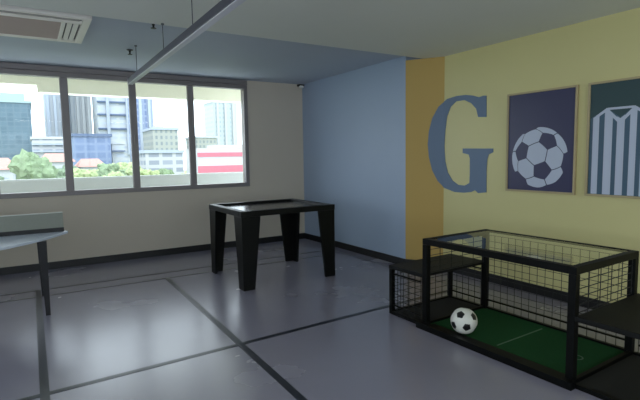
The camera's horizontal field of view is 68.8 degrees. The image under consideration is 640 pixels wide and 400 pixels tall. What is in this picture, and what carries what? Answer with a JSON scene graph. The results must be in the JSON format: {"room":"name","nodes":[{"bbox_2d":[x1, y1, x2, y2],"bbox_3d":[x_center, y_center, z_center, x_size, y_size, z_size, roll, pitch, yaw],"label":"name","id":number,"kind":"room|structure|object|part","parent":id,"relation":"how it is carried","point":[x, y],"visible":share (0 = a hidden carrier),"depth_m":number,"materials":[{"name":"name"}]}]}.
{"room":"game room","nodes":[
{"label":"game room","id":0,"kind":"room"},
{"bbox_2d":[0,172,242,193],"bbox_3d":[-3.036,0.140,8.777,20.000,1.220,0.150,-4,6,-32],"label":"wall","id":1,"kind":"structure","parent":0,"point":[80,183],"depth_m":8.25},
{"bbox_2d":[0,81,304,267],"bbox_3d":[-3.804,-0.429,6.444,8.526,2.775,0.200,-4,6,-32],"label":"wall","id":2,"kind":"structure","parent":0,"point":[97,225],"depth_m":7.40,"materials":[{"name":"beige paint"}]},
{"bbox_2d":[0,62,249,198],"bbox_3d":[-3.514,-0.941,6.487,5.390,1.757,0.160,-4,6,-32],"label":"window","id":3,"kind":"structure","parent":2,"relation":"attached to","point":[18,69],"depth_m":6.91,"materials":[{"name":"silver metal"}]},
{"bbox_2d":[0,233,304,275],"bbox_3d":[-3.811,0.916,6.427,8.326,0.100,0.012,-4,6,-32],"label":"baseboard","id":4,"kind":"structure","parent":2,"relation":"attached to","point":[153,253],"depth_m":6.95,"materials":[{"name":"black"}]},
{"bbox_2d":[0,16,402,83],"bbox_3d":[-2.991,-1.800,5.122,9.100,0.175,3.103,-4,6,-32],"label":"ceiling","id":5,"kind":"structure","parent":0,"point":[104,45],"depth_m":5.80,"materials":[{"name":"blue paint"}]},
{"bbox_2d":[0,4,91,43],"bbox_3d":[-3.059,-1.598,4.115,1.805,0.037,1.020,-4,6,-32],"label":"air conditioner","id":6,"kind":"object","parent":5,"relation":"attached to","point":[15,21],"visible":0.98,"depth_m":4.29,"materials":[{"name":"white plastic"}]},
{"bbox_2d":[0,15,60,38],"bbox_3d":[-3.058,-1.600,4.190,1.265,0.016,0.696,-4,6,-32],"label":"grille","id":7,"kind":"object","parent":6,"relation":"attached to","point":[9,25],"depth_m":4.39,"materials":[{"name":"beige plastic"}]},
{"bbox_2d":[0,238,639,399],"bbox_3d":[-1.023,1.382,2.308,9.100,0.150,10.393,-4,6,-32],"label":"floor","id":8,"kind":"structure","parent":0,"point":[93,334],"depth_m":3.94,"materials":[{"name":"grey plastic"}]},
{"bbox_2d":[0,212,67,315],"bbox_3d":[-3.852,0.689,4.245,2.209,0.962,2.314,1,6,16],"label":"table","id":9,"kind":"object","parent":8,"relation":"on","point":[23,229],"visible":1,"depth_m":4.69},
{"bbox_3d":[-3.088,0.705,5.186,0.065,0.729,0.060,-4,6,-32],"label":"leg","id":10,"kind":"part","parent":9,"relation":"part of","materials":[{"name":"black metal"}]},
{"bbox_3d":[-2.663,0.759,4.535,0.065,0.729,0.060,-4,6,-32],"label":"leg","id":11,"kind":"part","parent":9,"relation":"part of","materials":[{"name":"black metal"}]},
{"bbox_2d":[35,290,49,399],"bbox_3d":[-2.029,1.217,3.426,0.055,0.002,4.770,-4,6,-32],"label":"trim","id":12,"kind":"structure","parent":8,"relation":"on","point":[42,357],"depth_m":3.65,"materials":[{"name":"black metal"}]},
{"bbox_2d":[0,278,164,302],"bbox_3d":[-4.251,1.156,4.478,5.410,0.002,0.035,-4,6,-32],"label":"trim","id":13,"kind":"structure","parent":8,"relation":"on","point":[160,278],"depth_m":5.43,"materials":[{"name":"black"}]},
{"bbox_2d":[0,250,321,295],"bbox_3d":[-3.275,1.050,5.432,8.080,0.002,0.030,-4,6,-31],"label":"trim","id":14,"kind":"structure","parent":8,"relation":"on","point":[320,250],"depth_m":5.99,"materials":[{"name":"black"}]},
{"bbox_2d":[165,278,306,399],"bbox_3d":[-0.782,1.142,4.006,0.055,0.002,4.450,-4,6,-31],"label":"trim","id":15,"kind":"structure","parent":8,"relation":"on","point":[255,357],"depth_m":3.66,"materials":[{"name":"black metal"}]},
{"bbox_2d":[18,288,459,399],"bbox_3d":[-0.935,1.185,3.575,6.005,0.001,0.050,-5,6,-34],"label":"trim","id":16,"kind":"structure","parent":8,"relation":"on","point":[433,294],"depth_m":3.58,"materials":[{"name":"black"}]},
{"bbox_2d":[167,253,336,277],"bbox_3d":[-0.837,0.903,6.566,2.610,0.002,0.035,-4,6,-31],"label":"trim","id":17,"kind":"structure","parent":8,"relation":"on","point":[335,253],"depth_m":6.34,"materials":[{"name":"black"}]},
{"bbox_2d":[209,198,334,290],"bbox_3d":[-0.625,0.502,5.992,1.240,0.900,1.100,-4,6,-32],"label":"table","id":18,"kind":"object","parent":8,"relation":"on","point":[247,215],"visible":1,"depth_m":5.80,"materials":[{"name":"black laminate"}]},
{"bbox_3d":[-1.277,0.536,6.098,0.231,0.834,0.231,-4,6,-32],"label":"leg","id":19,"kind":"part","parent":18,"relation":"part of","materials":[{"name":"black laminate"}]},
{"bbox_3d":[-0.823,0.597,5.368,0.231,0.834,0.231,-4,6,-32],"label":"leg","id":20,"kind":"part","parent":18,"relation":"part of","materials":[{"name":"black laminate"}]},
{"bbox_3d":[-0.426,0.473,6.622,0.231,0.834,0.231,-4,6,-32],"label":"leg","id":21,"kind":"part","parent":18,"relation":"part of","materials":[{"name":"black laminate"}]},
{"bbox_3d":[0.028,0.534,5.892,0.231,0.834,0.231,-4,6,-32],"label":"leg","id":22,"kind":"part","parent":18,"relation":"part of","materials":[{"name":"black laminate"}]},
{"bbox_2d":[335,250,459,287],"bbox_3d":[0.888,0.892,6.380,0.030,0.001,2.750,-4,6,-32],"label":"trim","id":23,"kind":"structure","parent":8,"relation":"on","point":[335,250],"depth_m":6.56,"materials":[{"name":"black"}]},
{"bbox_2d":[389,229,639,399],"bbox_3d":[1.578,0.739,3.720,0.900,0.780,2.180,-4,6,-33],"label":"table","id":24,"kind":"object","parent":8,"relation":"on","point":[570,360],"visible":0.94,"depth_m":3.56,"materials":[{"name":"black metal"}]},
{"bbox_3d":[0.682,0.862,4.426,0.040,0.434,0.040,-4,6,-33],"label":"bench leg","id":25,"kind":"part","parent":24,"relation":"part of","materials":[{"name":"black metal"}]},
{"bbox_3d":[0.787,1.001,4.273,0.014,0.012,0.370,-4,6,-33],"label":"rail","id":26,"kind":"part","parent":24,"relation":"part of","materials":[{"name":"black metal"}]},
{"bbox_3d":[0.784,0.861,4.259,0.005,0.408,0.374,-4,6,-33],"label":"panel","id":27,"kind":"part","parent":24,"relation":"part of","materials":[{"name":"black metal"}]},
{"bbox_3d":[0.782,0.702,4.245,0.014,0.012,0.370,-4,6,-33],"label":"rail","id":28,"kind":"part","parent":24,"relation":"part of","materials":[{"name":"black metal"}]},
{"bbox_3d":[1.014,0.820,4.646,0.764,0.408,0.004,-4,6,-33],"label":"panel","id":29,"kind":"part","parent":24,"relation":"part of","materials":[{"name":"black metal"}]},
{"bbox_3d":[0.921,0.745,4.052,0.050,0.729,0.050,-4,6,-33],"label":"post","id":30,"kind":"part","parent":24,"relation":"part of","materials":[{"name":"black metal"}]},
{"bbox_3d":[1.119,0.615,4.459,0.850,0.035,0.429,-4,6,-33],"label":"bench seat","id":31,"kind":"part","parent":24,"relation":"part of","materials":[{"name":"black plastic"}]},
{"bbox_3d":[1.127,1.050,4.500,0.840,0.030,0.429,-4,6,-33],"label":"bench rail","id":32,"kind":"part","parent":24,"relation":"part of","materials":[{"name":"black metal"}]},
{"bbox_3d":[1.352,0.810,4.860,0.040,0.434,0.040,-4,6,-33],"label":"bench leg","id":33,"kind":"part","parent":24,"relation":"part of","materials":[{"name":"black metal"}]},
{"bbox_3d":[1.246,0.484,4.248,0.744,0.264,0.004,-4,6,-33],"label":"panel","id":34,"kind":"part","parent":24,"relation":"part of","materials":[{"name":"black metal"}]},
{"bbox_2d":[450,307,477,333],"bbox_3d":[1.187,0.996,3.856,0.214,0.214,0.214,-1,5,-5],"label":"football","id":35,"kind":"object","parent":24,"relation":"on","point":[463,320],"visible":1,"depth_m":3.78,"materials":[{"name":"white leather"}]},
{"bbox_3d":[1.465,0.948,4.712,0.014,0.012,0.370,-4,6,-33],"label":"rail","id":36,"kind":"part","parent":24,"relation":"part of","materials":[{"name":"black metal"}]},
{"bbox_3d":[1.463,0.808,4.699,0.005,0.408,0.374,-4,6,-33],"label":"panel","id":37,"kind":"part","parent":24,"relation":"part of","materials":[{"name":"black metal"}]},
{"bbox_3d":[1.583,0.693,4.481,0.050,0.729,0.050,-4,6,-33],"label":"post","id":38,"kind":"part","parent":24,"relation":"part of","materials":[{"name":"black metal"}]},
{"bbox_3d":[1.582,1.103,3.753,0.895,0.050,1.360,-4,6,-33],"label":"frame","id":39,"kind":"part","parent":24,"relation":"part of","materials":[{"name":"black metal"}]},
{"bbox_3d":[1.937,0.995,3.976,0.016,0.012,1.220,-4,6,-33],"label":"rail","id":40,"kind":"part","parent":24,"relation":"part of","materials":[{"name":"black metal"}]},
{"bbox_3d":[1.934,0.717,3.951,0.004,0.694,1.224,-4,6,-33],"label":"panel","id":41,"kind":"part","parent":24,"relation":"part of","materials":[{"name":"black metal"}]},
{"bbox_3d":[1.615,0.833,2.992,0.050,0.729,0.050,-4,6,-33],"label":"post","id":42,"kind":"part","parent":24,"relation":"part of","materials":[{"name":"black metal"}]},
{"bbox_3d":[1.945,0.573,3.180,0.744,0.264,0.004,-4,6,-33],"label":"panel","id":43,"kind":"part","parent":24,"relation":"part of","materials":[{"name":"black metal"}]},
{"bbox_3d":[2.076,0.736,2.997,0.850,0.035,0.429,-4,6,-33],"label":"bench seat","id":44,"kind":"part","parent":24,"relation":"part of","materials":[{"name":"black plastic"}]},
{"bbox_3d":[2.083,1.172,3.038,0.840,0.030,0.429,-4,6,-33],"label":"bench rail","id":45,"kind":"part","parent":24,"relation":"part of","materials":[{"name":"black metal"}]},
{"bbox_3d":[2.277,0.781,3.420,0.050,0.729,0.050,-4,6,-33],"label":"post","id":46,"kind":"part","parent":24,"relation":"part of","materials":[{"name":"black metal"}]},
{"bbox_2d":[0,0,639,58],"bbox_3d":[-0.254,-1.402,0.722,9.100,0.235,7.290,-4,6,-32],"label":"ceiling","id":47,"kind":"structure","parent":0,"point":[423,29],"depth_m":4.14,"materials":[{"name":"paint"}]},
{"bbox_2d":[127,0,245,84],"bbox_3d":[-0.962,-1.409,3.508,0.064,0.369,5.160,-4,6,-32],"label":"pendant lamp","id":48,"kind":"object","parent":47,"relation":"hanging from","point":[221,9],"visible":1,"depth_m":3.54,"materials":[{"name":"grey metal"}]},
{"bbox_2d":[302,56,421,258],"bbox_3d":[0.639,-0.600,7.471,0.524,2.775,2.714,-4,6,-32],"label":"wall","id":49,"kind":"structure","parent":0,"point":[354,122],"depth_m":7.01,"materials":[{"name":"paint"}]},
{"bbox_2d":[305,233,404,263],"bbox_3d":[0.437,0.749,7.451,0.012,0.100,2.702,-4,6,-32],"label":"baseboard","id":50,"kind":"structure","parent":49,"relation":"attached to","point":[382,256],"depth_m":7.08,"materials":[{"name":"black"}]},
{"bbox_2d":[405,56,444,259],"bbox_3d":[1.464,-0.459,6.148,0.524,2.715,0.416,-4,6,-32],"label":"wall","id":51,"kind":"structure","parent":0,"point":[425,78],"depth_m":6.08,"materials":[{"name":"paint"}]},
{"bbox_2d":[443,7,639,302],"bbox_3d":[3.496,-0.210,3.136,0.250,2.715,6.863,-4,6,-32],"label":"wall","id":52,"kind":"structure","parent":0,"point":[604,48],"depth_m":4.85,"materials":[{"name":"paint"}]},
{"bbox_2d":[428,95,492,192],"bbox_3d":[1.716,-0.679,5.705,0.098,1.180,0.929,-5,7,-38],"label":"letter","id":53,"kind":"object","parent":52,"relation":"attached to","point":[478,157],"depth_m":5.82,"materials":[{"name":"blue"}]},
{"bbox_2d":[453,268,609,308],"bbox_3d":[3.406,1.100,3.190,0.012,0.100,6.863,-4,6,-32],"label":"baseboard","id":54,"kind":"structure","parent":52,"relation":"attached to","point":[558,296],"depth_m":5.01,"materials":[{"name":"black"}]},
{"bbox_2d":[505,85,578,194],"bbox_3d":[2.264,-0.600,4.824,0.029,1.052,0.775,-4,6,-32],"label":"framed picture","id":55,"kind":"object","parent":52,"relation":"attached to","point":[542,130],"visible":1,"depth_m":4.79,"materials":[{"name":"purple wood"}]},
{"bbox_2d":[584,76,639,198],"bbox_3d":[2.672,-0.545,4.166,0.029,1.052,0.582,-4,6,-32],"label":"framed picture","id":56,"kind":"object","parent":52,"relation":"attached to","point":[612,164],"visible":1,"depth_m":4.21,"materials":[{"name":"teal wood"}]},
{"bbox_3d":[-2.772,-2.228,8.061,20.000,0.180,1.707,-4,6,-32],"label":"ceiling","id":57,"kind":"structure","parent":0,"visible":0},
{"bbox_2d":[0,74,240,102],"bbox_3d":[-3.072,-2.022,8.574,20.000,0.315,0.250,-4,6,-32],"label":"trim","id":58,"kind":"structure","parent":57,"relation":"attached to","point":[45,85],"depth_m":8.17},
{"label":"outside","id":59,"kind":"structure","parent":0,"visible":0},
{"bbox_3d":[-75.767,-8.149,217.805,500.000,1.000,390.000,-4,6,-32],"label":"ground","id":60,"kind":"structure","parent":59,"visible":0},
{"bbox_2d":[0,158,15,179],"bbox_3d":[-38.317,0.625,54.142,6.200,10.900,8.800,-4,6,-32],"label":"house","id":61,"kind":"structure","parent":60,"relation":"on","point":[5,172],"depth_m":51.72,"materials":[{"name":"grey concrete"}]},
{"bbox_2d":[0,93,32,175],"bbox_3d":[-91.436,-14.583,130.812,19.800,28.600,20.600,-4,6,-32],"label":"office tower","id":62,"kind":"structure","parent":60,"relation":"on","point":[15,112],"depth_m":124.85,"materials":[{"name":"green glass"}]},
{"bbox_3d":[-91.742,-27.816,129.516,17.000,2.000,18.000,-4,6,-32],"label":"crown","id":63,"kind":"part","parent":62,"relation":"part of","materials":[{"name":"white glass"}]},
{"bbox_2d":[7,149,58,179],"bbox_3d":[-27.007,0.942,44.592,4.252,11.680,5.222,-4,6,-32],"label":"tree","id":64,"kind":"object","parent":60,"relation":"on","point":[26,165],"visible":0.46,"depth_m":42.47,"materials":[{"name":"green plant"}]},
{"bbox_2d":[30,136,63,157],"bbox_3d":[-67.984,-7.597,118.586,8.400,16.200,15.000,-4,6,-32],"label":"podium","id":65,"kind":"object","parent":60,"relation":"on","point":[40,145],"visible":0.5,"depth_m":111.59,"materials":[{"name":"grey concrete"}]},
{"bbox_2d":[42,94,62,136],"bbox_3d":[-91.494,-30.966,160.861,6.800,55.600,15.300,-4,6,-32],"label":"apartment tower","id":66,"kind":"structure","parent":60,"relation":"on","point":[51,103],"depth_m":154.81,"materials":[{"name":"grey concrete"}]},
{"bbox_2d":[42,153,74,168],"bbox_3d":[-41.084,-1.498,73.491,4.800,11.600,8.800,-4,6,-32],"label":"house","id":67,"kind":"structure","parent":60,"relation":"on","point":[57,159],"depth_m":70.50,"materials":[{"name":"grey concrete"}]},
{"bbox_2d":[55,165,76,177],"bbox_3d":[-30.942,0.767,56.202,3.657,9.988,3.551,-1,5,4],"label":"tree","id":68,"kind":"object","parent":60,"relation":"on","point":[61,173],"visible":0.09,"depth_m":54.57,"materials":[{"name":"green plant"}]},
{"bbox_2d":[68,95,92,133],"bbox_3d":[-89.576,-32.209,173.752,7.700,55.600,15.300,-4,6,-32],"label":"apartment tower","id":69,"kind":"structure","parent":60,"relation":"on","point":[79,106],"depth_m":167.72,"materials":[{"name":"grey concrete"}]},
{"bbox_2d":[73,168,97,177],"bbox_3d":[-26.922,1.165,53.100,3.632,9.642,4.055,-4,6,-32],"label":"tree","id":70,"kind":"object","parent":60,"relation":"on","point":[77,172],"visible":0.12,"depth_m":52.69,"materials":[{"name":"green plant"}]},
{"bbox_2d":[75,159,102,169],"bbox_3d":[-38.847,-1.656,79.589,4.400,10.700,8.800,-4,6,-32],"label":"house","id":71,"kind":"structure","parent":60,"relation":"on","point":[88,164],"depth_m":76.68,"materials":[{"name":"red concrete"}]},
{"bbox_2d":[71,133,111,165],"bbox_3d":[-50.546,-6.292,103.210,7.600,15.900,13.600,-4,6,-32],"label":"office block","id":72,"kind":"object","parent":60,"relation":"on","point":[84,146],"visible":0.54,"depth_m":97.21,"materials":[{"name":"blue glass"}]},
{"bbox_2d":[96,163,108,169],"bbox_3d":[-32.573,-0.681,71.456,3.629,10.071,4.422,-4,6,-32],"label":"tree","id":73,"kind":"object","parent":60,"relation":"on","point":[98,164],"visible":0.03,"depth_m":70.83,"materials":[{"name":"green plant"}]},
{"bbox_2d":[97,163,123,176],"bbox_3d":[-27.076,0.214,61.090,3.836,10.047,5.172,-2,5,-8],"label":"tree","id":74,"kind":"object","parent":60,"relation":"on","point":[103,170],"visible":0.2,"depth_m":59.44,"materials":[{"name":"green plant"}]},
{"bbox_2d":[92,96,130,163],"bbox_3d":[-71.939,-31.542,163.522,12.900,55.600,15.300,-4,6,-32],"label":"apartment tower","id":75,"kind":"structure","parent":60,"relation":"on","point":[110,114],"depth_m":157.90,"materials":[{"name":"grey concrete"}]},
{"bbox_2d":[107,171,124,175],"bbox_3d":[-24.946,1.037,56.726,4.022,9.152,2.889,-4,6,-32],"label":"tree","id":76,"kind":"object","parent":60,"relation":"on","point":[118,173],"visible":0.06,"depth_m":55.88,"materials":[{"name":"green plant"}]},
{"bbox_2d":[111,141,124,163],"bbox_3d":[-46.586,-6.032,107.226,3.100,14.500,9.000,-4,6,-32],"label":"office block","id":77,"kind":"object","parent":60,"relation":"on","point":[117,147],"visible":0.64,"depth_m":103.43,"materials":[{"name":"grey concrete"}]},
{"bbox_2d":[112,162,140,169],"bbox_3d":[-36.331,-2.062,87.139,6.645,10.012,6.585,-4,6,-32],"label":"tree","id":78,"kind":"object","parent":60,"relation":"on","point":[123,165],"visible":0.06,"depth_m":85.77,"materials":[{"name":"green plant"}]},
{"bbox_2d":[125,167,146,175],"bbox_3d":[-25.222,0.152,64.727,3.047,9.428,2.722,-2,5,-9],"label":"tree","id":79,"kind":"object","parent":60,"relation":"on","point":[128,171],"visible":0.09,"depth_m":64.16,"materials":[{"name":"green plant"}]},
{"bbox_2d":[127,98,153,161],"bbox_3d":[-52.597,-23.371,137.274,5.300,43.600,13.300,-4,6,-32],"label":"apartment tower","id":80,"kind":"structure","parent":60,"relation":"on","point":[144,106],"depth_m":132.19,"materials":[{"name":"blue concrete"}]},
{"bbox_2d":[144,169,159,174],"bbox_3d":[-28.230,-0.635,76.682,3.918,8.857,3.790,-4,6,-32],"label":"tree","id":81,"kind":"object","parent":60,"relation":"on","point":[149,172],"visible":0.17,"depth_m":76.19,"materials":[{"name":"green plant"}]},
{"bbox_2d":[141,119,178,149],"bbox_3d":[-41.466,-10.576,122.067,6.700,20.600,12.600,-4,6,-32],"label":"office block","id":82,"kind":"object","parent":60,"relation":"on","point":[157,137],"visible":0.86,"depth_m":116.86,"materials":[{"name":"grey concrete"}]},
{"bbox_2d":[139,150,184,173],"bbox_3d":[-33.191,-4.145,97.058,7.800,12.200,10.600,-4,6,-32],"label":"office block","id":83,"kind":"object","parent":60,"relation":"on","point":[153,160],"visible":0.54,"depth_m":92.50,"materials":[{"name":"grey concrete"}]},
{"bbox_2d":[154,168,174,174],"bbox_3d":[-27.425,-1.159,82.084,4.274,8.865,4.312,-4,6,-32],"label":"tree","id":84,"kind":"object","parent":60,"relation":"on","point":[164,171],"visible":0.23,"depth_m":80.59,"materials":[{"name":"green plant"}]},
{"bbox_2d":[185,136,217,148],"bbox_3d":[-39.936,-12.495,158.266,7.400,17.600,12.600,-4,6,-32],"label":"office block","id":85,"kind":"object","parent":60,"relation":"on","point":[200,141],"visible":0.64,"depth_m":152.41,"materials":[{"name":"grey concrete"}]},
{"bbox_2d":[186,145,242,173],"bbox_3d":[-5.995,-0.137,51.707,16.140,11.800,4.050,-4,6,-32],"label":"striped building","id":86,"kind":"structure","parent":60,"relation":"on","point":[213,158],"depth_m":46.72,"materials":[{"name":"multicoloured"}]},
{"bbox_2d":[207,145,241,147],"bbox_3d":[-5.343,-5.922,51.954,14.000,0.350,2.500,-4,6,-32],"label":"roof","id":87,"kind":"object","parent":86,"relation":"on","point":[209,146],"depth_m":48.05,"materials":[{"name":"grey concrete"}]},
{"bbox_2d":[203,102,237,144],"bbox_3d":[-49.372,-29.532,234.366,12.500,37.600,15.300,-4,6,-32],"label":"apartment tower","id":88,"kind":"structure","parent":60,"relation":"on","point":[220,119],"depth_m":228.01,"materials":[{"name":"grey concrete"}]}
]}

